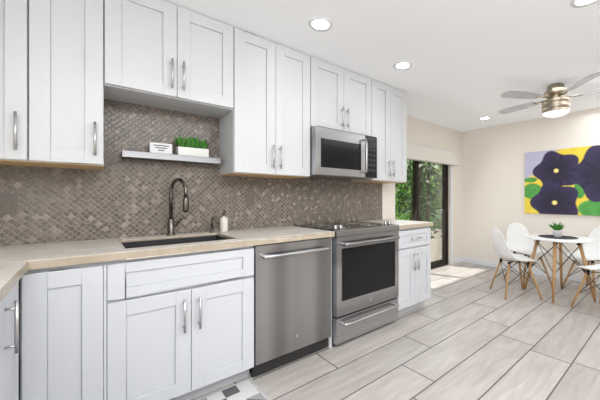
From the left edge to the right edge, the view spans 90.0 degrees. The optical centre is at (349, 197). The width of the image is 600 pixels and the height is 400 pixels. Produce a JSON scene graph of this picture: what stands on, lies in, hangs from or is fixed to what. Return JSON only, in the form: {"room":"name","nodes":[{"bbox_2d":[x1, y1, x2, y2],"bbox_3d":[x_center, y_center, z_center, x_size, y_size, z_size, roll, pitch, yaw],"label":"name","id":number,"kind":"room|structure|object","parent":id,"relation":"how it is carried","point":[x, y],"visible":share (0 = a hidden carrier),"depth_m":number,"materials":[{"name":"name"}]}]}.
{"room":"kitchen","nodes":[
{"label":"kitchen","id":0,"kind":"room"},
{"bbox_2d":[163,0,599,131],"bbox_3d":[1.559,-1.276,1.505,6.330,0.100,5.600,0,0,-41],"label":"ceiling","id":1,"kind":"structure","parent":0,"point":[471,60],"depth_m":2.38,"materials":[{"name":"white paint"}]},
{"bbox_2d":[382,183,394,218],"bbox_3d":[-1.045,-0.026,2.645,3.920,2.400,0.450,0,0,-41],"label":"wall","id":2,"kind":"structure","parent":0,"point":[388,190],"depth_m":3.69,"materials":[{"name":"beige paint"}]},
{"bbox_2d":[0,193,16,213],"bbox_3d":[-1.862,0.030,1.615,0.058,0.110,0.006,0,0,-41],"label":"outlet plates","id":3,"kind":"object","parent":2,"relation":"attached to","point":[8,203],"depth_m":1.61,"materials":[{"name":"grey plastic"}]},
{"bbox_2d":[121,136,220,164],"bbox_3d":[-1.231,-0.353,2.078,0.595,0.194,0.157,0,0,-41],"label":"shelf","id":4,"kind":"object","parent":2,"relation":"attached to","point":[193,151],"visible":1,"depth_m":2.07,"materials":[{"name":"wood"}]},
{"bbox_2d":[174,136,209,148],"bbox_3d":[-1.144,-0.400,2.154,0.241,0.100,0.157,0,0,-41],"label":"plant","id":5,"kind":"object","parent":4,"relation":"on","point":[187,143],"depth_m":2.11,"materials":[{"name":"green plant"}]},
{"bbox_2d":[176,146,208,156],"bbox_3d":[-1.145,-0.330,2.152,0.204,0.060,0.084,0,0,-41],"label":"planter","id":6,"kind":"object","parent":4,"relation":"on","point":[181,151],"depth_m":2.11,"materials":[{"name":"ceramic"}]},
{"bbox_2d":[0,99,381,245],"bbox_3d":[-0.931,-0.194,2.441,3.518,0.925,0.007,0,0,-41],"label":"backsplash","id":7,"kind":"structure","parent":2,"relation":"attached to","point":[127,197],"depth_m":2.05,"materials":[{"name":"tile"}]},
{"bbox_2d":[0,0,406,183],"bbox_3d":[-0.786,-0.700,2.330,3.584,1.044,0.357,0,0,-41],"label":"upper cabinet","id":8,"kind":"object","parent":2,"relation":"attached to","point":[60,60],"visible":0.93,"depth_m":1.86,"materials":[{"name":"white paint"}]},
{"bbox_2d":[308,126,376,179],"bbox_3d":[-0.118,-0.403,2.851,0.740,0.410,0.453,0,0,-41],"label":"microwave","id":9,"kind":"object","parent":8,"relation":"attached to","point":[334,153],"visible":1,"depth_m":2.68,"materials":[{"name":"silver metal"}]},
{"bbox_2d":[246,193,254,206],"bbox_3d":[-0.844,0.017,2.508,0.070,0.110,0.006,0,0,-41],"label":"outlet plates","id":10,"kind":"object","parent":2,"relation":"attached to","point":[250,197],"depth_m":2.51,"materials":[{"name":"grey plastic"}]},
{"bbox_2d":[191,262,599,399],"bbox_3d":[1.559,1.224,1.505,6.330,0.100,5.600,0,0,-41],"label":"floor","id":11,"kind":"structure","parent":0,"point":[466,341],"depth_m":2.25,"materials":[{"name":"grey tile"}]},
{"bbox_2d":[0,219,433,399],"bbox_3d":[-0.160,0.717,1.645,3.630,0.914,2.218,0,0,-41],"label":"base cabinet","id":12,"kind":"object","parent":11,"relation":"on","point":[156,317],"visible":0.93,"depth_m":1.51,"materials":[{"name":"white paint"}]},
{"bbox_2d":[0,219,433,301],"bbox_3d":[-0.159,0.280,1.644,3.630,0.040,2.216,0,0,-41],"label":"countertop","id":13,"kind":"structure","parent":12,"relation":"on","point":[15,260],"depth_m":1.59,"materials":[{"name":"beige stone"}]},
{"bbox_2d":[121,235,228,248],"bbox_3d":[-1.074,0.395,1.867,0.604,0.238,0.434,0,0,-41],"label":"sink","id":14,"kind":"object","parent":13,"relation":"in","point":[133,243],"depth_m":1.98,"materials":[{"name":"metal"}]},
{"bbox_2d":[166,178,215,235],"bbox_3d":[-1.105,0.061,2.097,0.314,0.396,0.207,0,0,-41],"label":"faucet","id":15,"kind":"object","parent":13,"relation":"on","point":[171,223],"visible":1,"depth_m":2.05,"materials":[{"name":"metal"}]},
{"bbox_2d":[220,210,227,231],"bbox_3d":[-0.969,0.175,2.278,0.059,0.168,0.059,0,0,4],"label":"soap dispenser","id":16,"kind":"object","parent":13,"relation":"on","point":[224,220],"visible":1,"depth_m":2.26,"materials":[{"name":"ceramic"}]},
{"bbox_2d":[197,378,269,399],"bbox_3d":[-0.765,1.169,1.470,0.794,0.011,0.515,0,0,-41],"label":"kitchen mat","id":17,"kind":"object","parent":11,"relation":"on","point":[247,389],"visible":1,"depth_m":1.76,"materials":[{"name":"white fabric"}]},
{"bbox_2d":[249,237,330,376],"bbox_3d":[-0.560,0.740,2.299,0.606,0.868,0.690,0,0,-41],"label":"dishwasher","id":18,"kind":"object","parent":11,"relation":"on","point":[292,280],"visible":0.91,"depth_m":2.05,"materials":[{"name":"silver metal"}]},
{"bbox_2d":[293,221,399,344],"bbox_3d":[-0.014,0.696,2.759,0.754,0.955,0.721,0,0,-41],"label":"range","id":19,"kind":"object","parent":11,"relation":"on","point":[365,255],"visible":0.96,"depth_m":2.50,"materials":[{"name":"silver metal"}]},
{"bbox_2d":[489,227,542,299],"bbox_3d":[2.000,0.769,3.613,0.475,0.815,0.470,0,0,3],"label":"chair","id":20,"kind":"object","parent":11,"relation":"on","point":[501,248],"visible":1,"depth_m":3.53,"materials":[{"name":"white plastic"}]},
{"bbox_2d":[503,223,551,287],"bbox_3d":[2.451,0.769,4.105,0.470,0.815,0.475,0,0,-6],"label":"chair","id":21,"kind":"object","parent":11,"relation":"on","point":[516,239],"visible":0.91,"depth_m":4.26,"materials":[{"name":"white plastic"}]},
{"bbox_2d":[524,222,596,302],"bbox_3d":[2.512,0.725,3.580,0.690,0.903,0.690,0,0,4],"label":"table","id":22,"kind":"object","parent":11,"relation":"on","point":[557,238],"visible":0.98,"depth_m":3.46,"materials":[{"name":"white laminate"}]},
{"bbox_2d":[548,222,563,236],"bbox_3d":[2.509,0.371,3.583,0.204,0.196,0.186,0,0,-41],"label":"plant","id":23,"kind":"object","parent":22,"relation":"on","point":[557,232],"depth_m":3.54,"materials":[{"name":"green plant"}]},
{"bbox_2d":[563,227,599,296],"bbox_3d":[3.019,0.769,3.708,0.475,0.815,0.470,0,0,-14],"label":"chair","id":24,"kind":"object","parent":11,"relation":"on","point":[591,250],"visible":0.83,"depth_m":3.82,"materials":[{"name":"white plastic"}]},
{"bbox_2d":[570,264,599,306],"bbox_3d":[2.638,0.769,3.038,0.470,0.815,0.475,0,0,-14],"label":"chair","id":25,"kind":"object","parent":11,"relation":"on","point":[596,267],"visible":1,"depth_m":3.14,"materials":[{"name":"white plastic"}]},
{"bbox_2d":[407,116,461,264],"bbox_3d":[1.177,-0.026,4.797,2.260,2.400,0.150,0,0,-41],"label":"wall","id":26,"kind":"structure","parent":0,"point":[420,132],"depth_m":5.23,"materials":[{"name":"beige paint"}]},
{"bbox_2d":[413,160,447,268],"bbox_3d":[1.050,0.190,4.684,1.756,1.973,0.112,0,0,-41],"label":"sliding door","id":27,"kind":"structure","parent":26,"relation":"in","point":[444,261],"depth_m":5.18,"materials":[{"name":"brown metal"}]},
{"bbox_2d":[407,142,458,264],"bbox_3d":[1.145,0.174,4.595,1.935,2.000,0.110,0,0,-41],"label":"door frame","id":28,"kind":"structure","parent":26,"relation":"attached to","point":[416,152],"depth_m":4.85,"materials":[{"name":"white paint"}]},
{"bbox_2d":[462,107,599,277],"bbox_3d":[3.831,-0.026,3.601,0.150,2.400,5.450,0,0,-41],"label":"wall","id":29,"kind":"structure","parent":0,"point":[493,158],"depth_m":4.83,"materials":[{"name":"beige paint"}]},
{"bbox_2d":[453,256,599,284],"bbox_3d":[3.687,1.127,3.389,0.344,0.095,5.282,0,0,-41],"label":"baseboard","id":30,"kind":"structure","parent":29,"relation":"attached to","point":[575,277],"depth_m":4.77,"materials":[{"name":"white paint"}]},
{"bbox_2d":[525,145,599,215],"bbox_3d":[3.182,-0.236,4.195,0.037,0.952,1.272,0,0,-41],"label":"canvas","id":31,"kind":"object","parent":29,"relation":"attached to","point":[566,181],"visible":1,"depth_m":4.28,"materials":[{"name":"multicoloured fabric"}]},
{"label":"outside","id":32,"kind":"structure","parent":0,"visible":0},
{"bbox_2d":[395,159,441,261],"bbox_3d":[0.431,-2.076,8.601,24.000,11.500,6.548,0,0,-41],"label":"garden","id":33,"kind":"object","parent":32,"point":[430,174],"visible":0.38,"depth_m":8.52,"materials":[{"name":"green plant"}]}
]}

